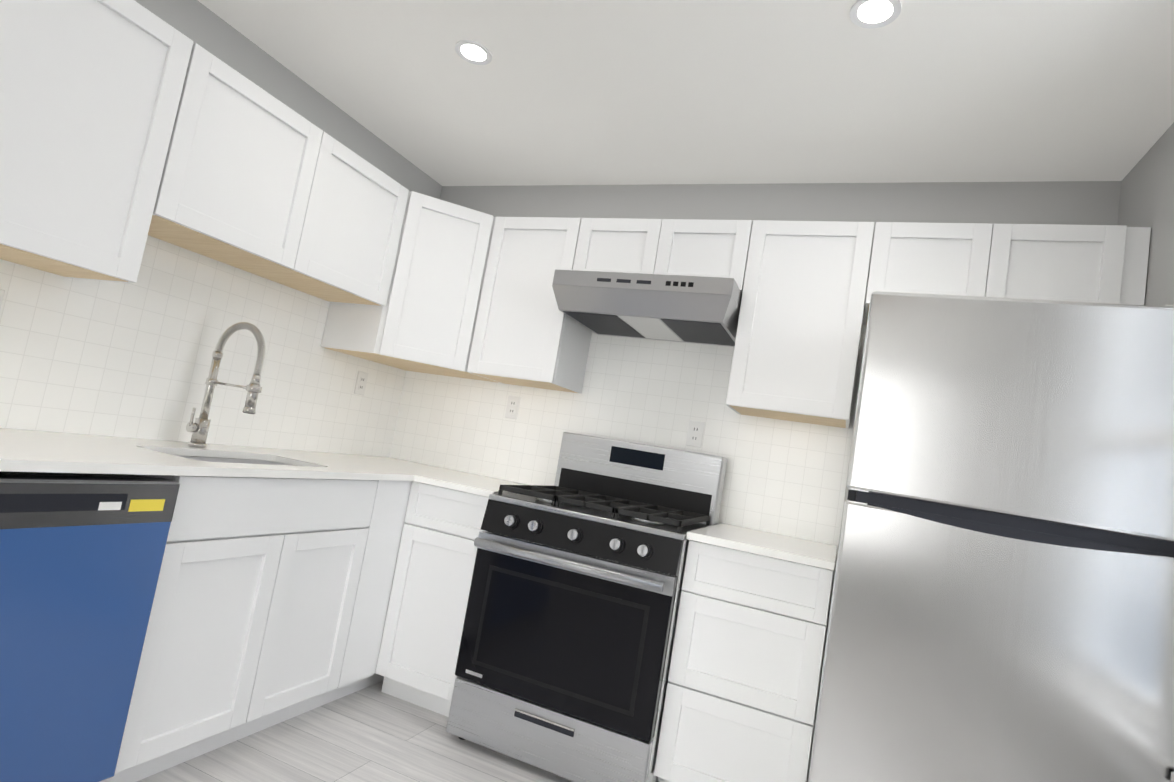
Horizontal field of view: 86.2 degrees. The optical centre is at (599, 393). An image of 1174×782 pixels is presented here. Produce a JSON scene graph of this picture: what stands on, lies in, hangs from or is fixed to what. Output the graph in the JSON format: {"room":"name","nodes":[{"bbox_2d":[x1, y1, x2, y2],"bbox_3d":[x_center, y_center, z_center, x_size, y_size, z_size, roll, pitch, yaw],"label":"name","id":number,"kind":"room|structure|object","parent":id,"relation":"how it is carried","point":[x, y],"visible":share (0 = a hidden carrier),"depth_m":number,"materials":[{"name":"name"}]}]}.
{"room":"kitchen","nodes":[
{"label":"kitchen","id":0,"kind":"room"},
{"bbox_2d":[0,0,441,456],"bbox_3d":[-2.168,-0.380,0.824,0.120,2.455,5.690,7,-6,22],"label":"wall","id":1,"kind":"structure","parent":0,"point":[104,358],"depth_m":2.32,"materials":[{"name":"tile"}]},
{"bbox_2d":[0,0,192,282],"bbox_3d":[-1.554,-0.758,1.596,0.330,0.753,0.686,7,-6,22],"label":"upper cabinet","id":2,"kind":"object","parent":1,"relation":"attached to","point":[90,92],"visible":1,"depth_m":1.67,"materials":[{"name":"white wood"}]},
{"bbox_2d":[148,43,408,305],"bbox_3d":[-1.231,-0.741,2.389,0.330,0.540,1.006,7,-6,22],"label":"upper cabinet","id":3,"kind":"object","parent":1,"relation":"attached to","point":[257,180],"visible":0.92,"depth_m":2.21,"materials":[{"name":"white wood"}]},
{"bbox_2d":[354,371,367,395],"bbox_3d":[-1.190,-0.052,3.130,0.008,0.116,0.072,7,-6,22],"label":"electrical outlet","id":4,"kind":"object","parent":1,"relation":"attached to","point":[361,383],"visible":1,"depth_m":3.12,"materials":[{"name":"white plastic"}]},
{"bbox_2d":[137,681,807,781],"bbox_3d":[-0.895,1.067,0.101,3.346,0.100,5.930,7,-6,22],"label":"floor","id":5,"kind":"structure","parent":0,"point":[373,733],"depth_m":2.14,"materials":[{"name":"grey wood"}]},
{"bbox_2d":[0,471,179,781],"bbox_3d":[-1.596,0.575,1.417,0.649,0.873,0.722,7,-6,22],"label":"dishwasher","id":6,"kind":"object","parent":5,"relation":"on","point":[81,557],"visible":0.98,"depth_m":1.48,"materials":[{"name":"blue metal"}]},
{"bbox_2d":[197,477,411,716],"bbox_3d":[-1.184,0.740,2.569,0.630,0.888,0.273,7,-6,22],"label":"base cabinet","id":7,"kind":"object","parent":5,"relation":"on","point":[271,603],"depth_m":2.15,"materials":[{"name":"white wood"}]},
{"bbox_2d":[0,322,470,480],"bbox_3d":[-1.239,0.104,2.193,0.664,0.708,2.355,7,-6,22],"label":"countertop","id":8,"kind":"structure","parent":7,"relation":"on","point":[41,451],"depth_m":2.03,"materials":[{"name":"stone"}]},
{"bbox_2d":[185,322,265,447],"bbox_3d":[-1.314,-0.030,2.216,0.270,0.466,0.090,7,-6,22],"label":"faucet","id":9,"kind":"object","parent":8,"relation":"on","point":[199,429],"depth_m":2.23,"materials":[{"name":"silver metal"}]},
{"bbox_2d":[376,481,488,716],"bbox_3d":[-0.563,0.861,2.763,0.431,0.888,0.600,7,-6,22],"label":"base cabinet","id":10,"kind":"object","parent":5,"relation":"on","point":[422,633],"depth_m":2.51,"materials":[{"name":"white wood"}]},
{"bbox_2d":[412,470,526,496],"bbox_3d":[-0.460,0.413,2.768,0.353,0.025,0.645,7,-6,22],"label":"countertop","id":11,"kind":"structure","parent":10,"relation":"on","point":[476,484],"depth_m":2.59,"materials":[{"name":"stone"}]},
{"bbox_2d":[446,432,726,781],"bbox_3d":[-0.020,0.768,2.464,0.762,1.195,0.730,7,-6,22],"label":"range","id":12,"kind":"object","parent":5,"relation":"on","point":[565,648],"visible":0.98,"depth_m":2.20,"materials":[{"name":"silver metal"}]},
{"bbox_2d":[654,540,833,781],"bbox_3d":[0.558,1.006,2.302,0.471,0.888,0.600,7,-6,22],"label":"base cabinet","id":13,"kind":"object","parent":5,"relation":"on","point":[741,697],"depth_m":2.04,"materials":[{"name":"white wood"}]},
{"bbox_2d":[686,523,836,569],"bbox_3d":[0.626,0.554,2.327,0.473,0.025,0.634,7,-6,22],"label":"countertop","id":14,"kind":"structure","parent":13,"relation":"on","point":[817,554],"depth_m":2.13,"materials":[{"name":"stone"}]},
{"bbox_2d":[808,291,1173,781],"bbox_3d":[1.164,0.644,1.980,0.791,1.739,0.814,7,-6,22],"label":"refrigerator","id":15,"kind":"object","parent":5,"relation":"on","point":[1002,605],"visible":1,"depth_m":1.62,"materials":[{"name":"silver metal"}]},
{"bbox_2d":[198,0,1173,185],"bbox_3d":[-0.477,-1.443,0.329,3.346,0.100,5.930,7,-6,22],"label":"ceiling","id":16,"kind":"structure","parent":0,"point":[605,92],"depth_m":2.19,"materials":[{"name":"white paint"}]},
{"bbox_2d":[455,40,491,64],"bbox_3d":[-0.448,-1.212,2.229,0.132,0.004,0.132,7,-6,22],"label":"recessed light","id":17,"kind":"object","parent":16,"relation":"in","point":[473,52],"visible":1,"depth_m":2.23,"materials":[{"name":"white plastic"}]},
{"bbox_2d":[850,0,900,28],"bbox_3d":[0.761,-1.056,1.732,0.132,0.004,0.132,7,-6,22],"label":"recessed light","id":18,"kind":"object","parent":16,"relation":"in","point":[870,14],"visible":1,"depth_m":1.74,"materials":[{"name":"white plastic"}]},
{"bbox_2d":[390,181,1120,780],"bbox_3d":[0.360,0.229,2.893,3.346,2.455,0.120,7,-6,22],"label":"wall","id":19,"kind":"structure","parent":0,"point":[786,477],"depth_m":2.87,"materials":[{"name":"tile"}]},
{"bbox_2d":[321,191,496,381],"bbox_3d":[-0.828,-0.504,3.073,0.610,0.752,0.610,7,-6,22],"label":"upper cabinet","id":20,"kind":"object","parent":19,"relation":"attached to","point":[424,319],"visible":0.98,"depth_m":2.86,"materials":[{"name":"white wood"}]},
{"bbox_2d":[505,395,520,418],"bbox_3d":[-0.438,0.068,3.158,0.072,0.116,0.008,7,-6,22],"label":"electrical outlet","id":21,"kind":"object","parent":19,"relation":"attached to","point":[512,407],"visible":1,"depth_m":3.15,"materials":[{"name":"white plastic"}]},
{"bbox_2d":[467,217,591,393],"bbox_3d":[-0.290,-0.420,3.002,0.446,0.753,0.330,7,-6,22],"label":"upper cabinet","id":22,"kind":"object","parent":19,"relation":"attached to","point":[528,332],"visible":0.96,"depth_m":2.87,"materials":[{"name":"white wood"}]},
{"bbox_2d":[573,218,752,292],"bbox_3d":[0.301,-0.575,2.795,0.756,0.293,0.330,7,-6,22],"label":"upper cabinet","id":23,"kind":"object","parent":19,"relation":"attached to","point":[700,247],"visible":0.58,"depth_m":2.63,"materials":[{"name":"white wood"}]},
{"bbox_2d":[552,269,741,346],"bbox_3d":[0.233,-0.360,2.696,0.750,0.162,0.500,7,-6,22],"label":"range hood","id":24,"kind":"object","parent":23,"relation":"attached to","point":[693,309],"visible":0.9,"depth_m":2.51,"materials":[{"name":"silver metal"}]},
{"bbox_2d":[686,420,704,447],"bbox_3d":[0.428,0.179,2.802,0.072,0.116,0.008,7,-6,22],"label":"electrical outlet","id":25,"kind":"object","parent":19,"relation":"attached to","point":[695,434],"visible":1,"depth_m":2.80,"materials":[{"name":"white plastic"}]},
{"bbox_2d":[726,220,874,428],"bbox_3d":[0.820,-0.277,2.546,0.452,0.753,0.330,7,-6,22],"label":"upper cabinet","id":26,"kind":"object","parent":19,"relation":"attached to","point":[798,337],"visible":1,"depth_m":2.40,"materials":[{"name":"white wood"}]},
{"bbox_2d":[863,222,1150,324],"bbox_3d":[1.445,-0.416,2.323,0.828,0.315,0.330,7,-6,22],"label":"upper cabinet","id":27,"kind":"object","parent":19,"relation":"attached to","point":[1090,263],"visible":0.67,"depth_m":2.16,"materials":[{"name":"white wood"}]},
{"bbox_2d":[1117,123,1173,305],"bbox_3d":[0.795,0.003,-0.394,0.120,2.455,5.690,7,-6,22],"label":"wall","id":28,"kind":"structure","parent":0,"point":[1147,192],"depth_m":2.02,"materials":[{"name":"grey paint"}]}
]}

